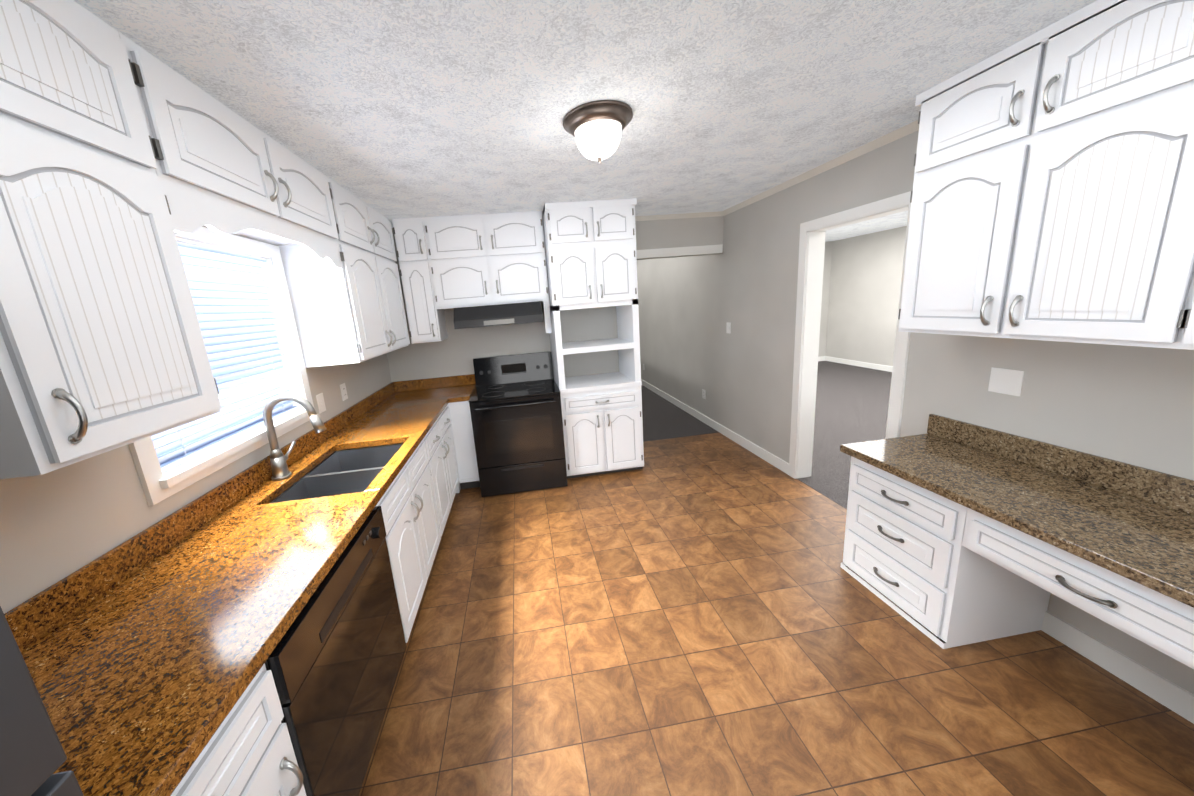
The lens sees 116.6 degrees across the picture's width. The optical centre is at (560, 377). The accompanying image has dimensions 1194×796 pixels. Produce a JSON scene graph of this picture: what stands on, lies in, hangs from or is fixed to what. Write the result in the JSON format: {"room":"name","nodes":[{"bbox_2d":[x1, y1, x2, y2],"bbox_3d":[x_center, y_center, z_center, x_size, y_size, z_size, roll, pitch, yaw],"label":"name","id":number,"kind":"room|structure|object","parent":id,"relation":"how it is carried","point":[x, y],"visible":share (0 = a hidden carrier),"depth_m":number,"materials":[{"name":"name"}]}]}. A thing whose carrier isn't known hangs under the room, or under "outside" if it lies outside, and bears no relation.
{"room":"kitchen","nodes":[
{"label":"kitchen","id":0,"kind":"room"},
{"bbox_2d":[0,226,390,613],"bbox_3d":[-1.449,0.353,0.934,0.150,2.450,5.750,-6,11,-6],"label":"wall","id":1,"kind":"structure","parent":0,"point":[59,524],"depth_m":1.08,"materials":[{"name":"paint"}]},
{"bbox_2d":[0,0,221,478],"bbox_3d":[-1.245,-0.353,0.850,0.372,1.062,0.462,-6,11,-6],"label":"upper cabinet","id":2,"kind":"object","parent":1,"relation":"attached to","point":[102,347],"visible":1,"depth_m":0.84,"materials":[{"name":"white wood"}]},
{"bbox_2d":[128,227,314,505],"bbox_3d":[-1.544,-0.146,1.652,0.175,1.000,1.040,-6,11,-6],"label":"window","id":3,"kind":"structure","parent":1,"relation":"in","point":[158,485],"depth_m":1.72,"materials":[{"name":"white wood"}]},
{"bbox_2d":[151,242,297,472],"bbox_3d":[-1.549,-0.145,1.652,0.055,0.855,0.892,-6,11,-6],"label":"window blinds","id":4,"kind":"object","parent":3,"relation":"attached to","point":[232,303],"visible":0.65,"depth_m":1.74,"materials":[{"name":"white plastic"}]},
{"bbox_2d":[118,32,341,267],"bbox_3d":[-1.357,-0.771,1.551,0.372,0.502,1.084,-6,11,-6],"label":"upper cabinet","id":5,"kind":"object","parent":1,"relation":"attached to","point":[222,169],"visible":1,"depth_m":1.29,"materials":[{"name":"white wood"}]},
{"bbox_2d":[316,393,325,412],"bbox_3d":[-1.529,0.162,2.358,0.012,0.118,0.075,-6,11,-6],"label":"electrical outlet","id":6,"kind":"object","parent":1,"relation":"attached to","point":[321,403],"visible":1,"depth_m":2.35,"materials":[{"name":"white plastic"}]},
{"bbox_2d":[340,383,347,400],"bbox_3d":[-1.569,0.102,2.670,0.008,0.118,0.075,-6,11,-6],"label":"electrical outlet","id":7,"kind":"object","parent":1,"relation":"attached to","point":[343,391],"visible":1,"depth_m":2.66,"materials":[{"name":"white plastic"}]},
{"bbox_2d":[278,175,409,367],"bbox_3d":[-1.460,-0.696,2.648,0.372,1.062,1.048,-6,11,-6],"label":"upper cabinet","id":8,"kind":"object","parent":1,"relation":"attached to","point":[351,310],"visible":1,"depth_m":2.23,"materials":[{"name":"white wood"}]},
{"bbox_2d":[387,228,551,381],"bbox_3d":[-0.490,-0.298,3.804,2.450,2.450,0.130,-6,11,-6],"label":"wall","id":9,"kind":"structure","parent":0,"point":[455,352],"depth_m":3.68,"materials":[{"name":"paint"}]},
{"bbox_2d":[392,217,447,343],"bbox_3d":[-1.257,-0.856,3.336,0.258,1.050,0.392,-6,11,-6],"label":"upper cabinet","id":10,"kind":"object","parent":9,"relation":"attached to","point":[426,320],"visible":1,"depth_m":3.18,"materials":[{"name":"white wood"}]},
{"bbox_2d":[424,211,551,332],"bbox_3d":[-0.632,-0.913,3.400,1.005,1.062,0.392,-6,11,-6],"label":"upper cabinet","id":11,"kind":"object","parent":9,"relation":"attached to","point":[487,259],"visible":1,"depth_m":3.22,"materials":[{"name":"white wood"}]},
{"bbox_2d":[454,301,542,328],"bbox_3d":[-0.560,-0.585,3.406,0.761,0.178,0.519,-6,11,-6],"label":"range hood","id":12,"kind":"object","parent":9,"relation":"attached to","point":[496,315],"visible":1,"depth_m":3.19,"materials":[{"name":"black metal"}]},
{"bbox_2d":[74,0,1096,241],"bbox_3d":[2.148,-1.635,2.907,8.060,0.100,9.740,-6,11,-6],"label":"ceiling","id":13,"kind":"structure","parent":0,"point":[390,110],"depth_m":1.38,"materials":[{"name":"white paint"}]},
{"bbox_2d":[563,100,632,162],"bbox_3d":[0.177,-1.086,1.689,0.316,0.184,0.316,-6,11,-6],"label":"ceiling light fixture","id":14,"kind":"object","parent":13,"relation":"attached to","point":[595,128],"visible":1,"depth_m":1.60,"materials":[{"name":"white glass"}]},
{"bbox_2d":[635,216,723,259],"bbox_3d":[1.177,-1.496,3.909,1.110,0.410,0.130,-6,11,-6],"label":"wall","id":15,"kind":"structure","parent":0,"point":[674,233],"depth_m":3.85,"materials":[{"name":"paint"}]},
{"bbox_2d":[635,211,721,220],"bbox_3d":[1.143,-1.659,3.787,1.050,0.040,0.040,-6,11,-6],"label":"crown molding","id":16,"kind":"structure","parent":15,"relation":"attached to","point":[702,214],"depth_m":3.79,"materials":[{"name":"white wood"}]},
{"bbox_2d":[636,244,722,258],"bbox_3d":[1.188,-1.323,3.869,1.090,0.085,0.016,-6,11,-6],"label":"door frame","id":17,"kind":"structure","parent":15,"relation":"attached to","point":[677,251],"depth_m":3.87,"materials":[{"name":"white wood"}]},
{"bbox_2d":[641,361,891,508],"bbox_3d":[2.361,0.831,3.403,7.790,0.052,9.500,-6,11,-6],"label":"floor carpet","id":18,"kind":"object","parent":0,"point":[852,404],"visible":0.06,"depth_m":4.66,"materials":[{"name":"grey carpet"}]},
{"bbox_2d":[359,433,1193,795],"bbox_3d":[0.484,1.388,1.378,3.560,0.050,5.780,-6,11,-6],"label":"floor","id":19,"kind":"structure","parent":0,"point":[701,615],"depth_m":1.60,"materials":[{"name":"tile"}]},
{"bbox_2d":[0,606,83,795],"bbox_3d":[-0.826,0.814,0.046,0.808,1.800,0.802,-6,11,-6],"label":"fridge","id":20,"kind":"object","parent":19,"relation":"on","point":[33,757],"visible":1,"depth_m":0.38,"materials":[{"name":"silver metal"}]},
{"bbox_2d":[171,663,306,795],"bbox_3d":[-0.935,1.161,0.738,0.661,0.868,0.429,-6,11,-6],"label":"base cabinet","id":21,"kind":"object","parent":19,"relation":"on","point":[248,749],"visible":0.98,"depth_m":0.81,"materials":[{"name":"white wood"}]},
{"bbox_2d":[265,506,406,795],"bbox_3d":[-0.993,1.062,1.301,0.625,0.850,0.712,-6,11,-6],"label":"dishwasher","id":22,"kind":"object","parent":19,"relation":"on","point":[333,662],"visible":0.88,"depth_m":1.19,"materials":[{"name":"black metal"}]},
{"bbox_2d":[271,440,440,642],"bbox_3d":[-1.093,0.909,2.057,0.661,0.868,0.837,-6,11,-6],"label":"base cabinet","id":23,"kind":"object","parent":19,"relation":"on","point":[406,503],"visible":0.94,"depth_m":1.96,"materials":[{"name":"white wood"}]},
{"bbox_2d":[423,406,459,535],"bbox_3d":[-1.191,0.752,2.881,0.661,0.868,0.857,-6,11,-6],"label":"base cabinet","id":24,"kind":"object","parent":19,"relation":"on","point":[438,438],"visible":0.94,"depth_m":2.80,"materials":[{"name":"white wood"}]},
{"bbox_2d":[4,374,475,795],"bbox_3d":[-1.069,0.384,2.074,0.818,0.145,3.360,-6,11,-6],"label":"countertop","id":25,"kind":"structure","parent":24,"relation":"on","point":[146,653],"depth_m":0.99,"materials":[{"name":"brown stone"}]},
{"bbox_2d":[263,393,325,480],"bbox_3d":[-1.290,0.271,1.826,0.288,0.416,0.165,-6,11,-6],"label":"faucet","id":26,"kind":"object","parent":25,"relation":"on","point":[279,466],"visible":1,"depth_m":1.77,"materials":[{"name":"silver metal"}]},
{"bbox_2d":[273,444,402,502],"bbox_3d":[-1.103,0.590,1.948,0.432,0.200,0.692,-6,11,-6],"label":"sink","id":27,"kind":"object","parent":25,"relation":"in","point":[346,471],"visible":0.25,"depth_m":1.93,"materials":[{"name":"silver metal"}]},
{"bbox_2d":[447,401,479,492],"bbox_3d":[-1.193,0.617,3.556,0.818,0.868,0.525,-6,11,-6],"label":"base cabinet","id":28,"kind":"object","parent":19,"relation":"on","point":[462,430],"visible":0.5,"depth_m":3.33,"materials":[{"name":"white wood"}]},
{"bbox_2d":[468,351,567,496],"bbox_3d":[-0.396,0.406,3.504,0.784,1.175,0.732,-6,11,-6],"label":"range","id":29,"kind":"object","parent":19,"relation":"on","point":[514,401],"visible":1,"depth_m":3.25,"materials":[{"name":"black metal"}]},
{"bbox_2d":[542,198,643,478],"bbox_3d":[0.321,-0.304,3.517,0.767,2.447,0.612,-6,11,-6],"label":"pantry cabinet","id":30,"kind":"object","parent":19,"relation":"on","point":[591,256],"visible":0.98,"depth_m":3.33,"materials":[{"name":"white wood"}]},
{"bbox_2d":[840,456,1050,648],"bbox_3d":[1.886,0.787,1.855,0.562,0.718,0.533,-6,11,-6],"label":"base cabinet","id":31,"kind":"object","parent":19,"relation":"on","point":[905,550],"visible":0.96,"depth_m":1.67,"materials":[{"name":"white wood"}]},
{"bbox_2d":[840,414,1193,607],"bbox_3d":[1.922,0.466,1.207,0.557,0.155,1.735,-6,11,-6],"label":"countertop","id":32,"kind":"structure","parent":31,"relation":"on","point":[1134,523],"depth_m":1.41,"materials":[{"name":"stone"}]},
{"bbox_2d":[962,508,1193,668],"bbox_3d":[1.937,0.647,1.208,0.562,0.198,0.685,-6,11,-6],"label":"drawer","id":33,"kind":"object","parent":32,"relation":"attached to","point":[1161,622],"visible":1,"depth_m":1.18,"materials":[{"name":"white wood"}]},
{"bbox_2d":[818,241,832,356],"bbox_3d":[3.643,-1.381,7.552,4.224,2.450,0.120,-6,11,-6],"label":"wall","id":34,"kind":"structure","parent":0,"point":[825,296],"depth_m":7.66,"materials":[{"name":"paint"}]},
{"bbox_2d":[818,356,824,360],"bbox_3d":[3.697,-0.215,7.712,4.050,0.100,0.014,-6,11,-6],"label":"baseboard","id":35,"kind":"structure","parent":34,"relation":"attached to","point":[822,358],"depth_m":7.90,"materials":[{"name":"white wood"}]},
{"bbox_2d":[826,226,906,365],"bbox_3d":[6.207,-0.736,3.308,0.120,2.450,9.000,-6,11,-6],"label":"wall","id":36,"kind":"structure","parent":0,"point":[865,281],"depth_m":6.87,"materials":[{"name":"paint"}]},
{"bbox_2d":[825,356,892,371],"bbox_3d":[6.233,0.419,3.531,0.014,0.100,9.000,-6,11,-6],"label":"baseboard","id":37,"kind":"structure","parent":36,"relation":"attached to","point":[832,359],"depth_m":7.10,"materials":[{"name":"white wood"}]},
{"bbox_2d":[637,130,1193,693],"bbox_3d":[1.993,-0.363,3.131,0.126,2.450,9.500,-6,11,-6],"label":"wall","id":38,"kind":"structure","parent":0,"point":[1131,404],"depth_m":2.20,"materials":[{"name":"paint"}]},
{"bbox_2d":[702,389,705,398],"bbox_3d":[1.827,0.208,4.676,0.008,0.118,0.075,-6,11,-6],"label":"electrical outlet","id":39,"kind":"object","parent":38,"relation":"attached to","point":[703,393],"visible":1,"depth_m":4.67,"materials":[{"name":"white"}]},
{"bbox_2d":[641,380,788,474],"bbox_3d":[1.745,0.361,5.619,0.014,0.100,4.855,-6,11,-6],"label":"baseboard","id":40,"kind":"structure","parent":38,"relation":"attached to","point":[760,452],"depth_m":4.16,"materials":[{"name":"white wood"}]},
{"bbox_2d":[726,322,730,333],"bbox_3d":[1.820,-0.539,3.979,0.012,0.118,0.075,-6,11,-6],"label":"light switch","id":41,"kind":"object","parent":38,"relation":"attached to","point":[728,327],"visible":1,"depth_m":3.97,"materials":[{"name":"white plastic"}]},
{"bbox_2d":[722,120,918,215],"bbox_3d":[2.035,-1.184,1.058,0.040,0.040,5.750,-6,11,-6],"label":"crown molding","id":42,"kind":"structure","parent":38,"relation":"attached to","point":[908,129],"depth_m":2.48,"materials":[{"name":"white wood"}]},
{"bbox_2d":[789,191,910,478],"bbox_3d":[2.071,-0.090,2.628,0.158,2.102,0.884,-6,11,-6],"label":"door frame","id":43,"kind":"structure","parent":38,"relation":"attached to","point":[810,280],"depth_m":2.87,"materials":[{"name":"white wood"}]},
{"bbox_2d":[988,367,1023,395],"bbox_3d":[2.105,0.018,1.738,0.005,0.118,0.115,-6,11,-6],"label":"light switch","id":44,"kind":"object","parent":38,"relation":"attached to","point":[1006,381],"visible":1,"depth_m":1.73,"materials":[{"name":"white plastic"}]},
{"bbox_2d":[898,0,1193,347],"bbox_3d":[1.896,-0.705,1.401,0.337,1.082,0.825,-6,11,-6],"label":"upper cabinet","id":45,"kind":"object","parent":38,"relation":"attached to","point":[1052,196],"depth_m":1.27,"materials":[{"name":"white wood"}]},
{"bbox_2d":[1041,611,1193,723],"bbox_3d":[2.351,1.327,0.552,0.014,0.100,3.755,-6,11,-6],"label":"baseboard","id":46,"kind":"structure","parent":38,"relation":"attached to","point":[1174,697],"depth_m":1.46,"materials":[{"name":"white wood"}]},
{"bbox_2d":[1162,228,1193,349],"bbox_3d":[1.992,-0.552,0.596,0.337,1.082,0.825,-6,11,-6],"label":"upper cabinet","id":47,"kind":"object","parent":38,"relation":"attached to","point":[1180,330],"depth_m":1.07,"materials":[{"name":"white wood"}]}
]}

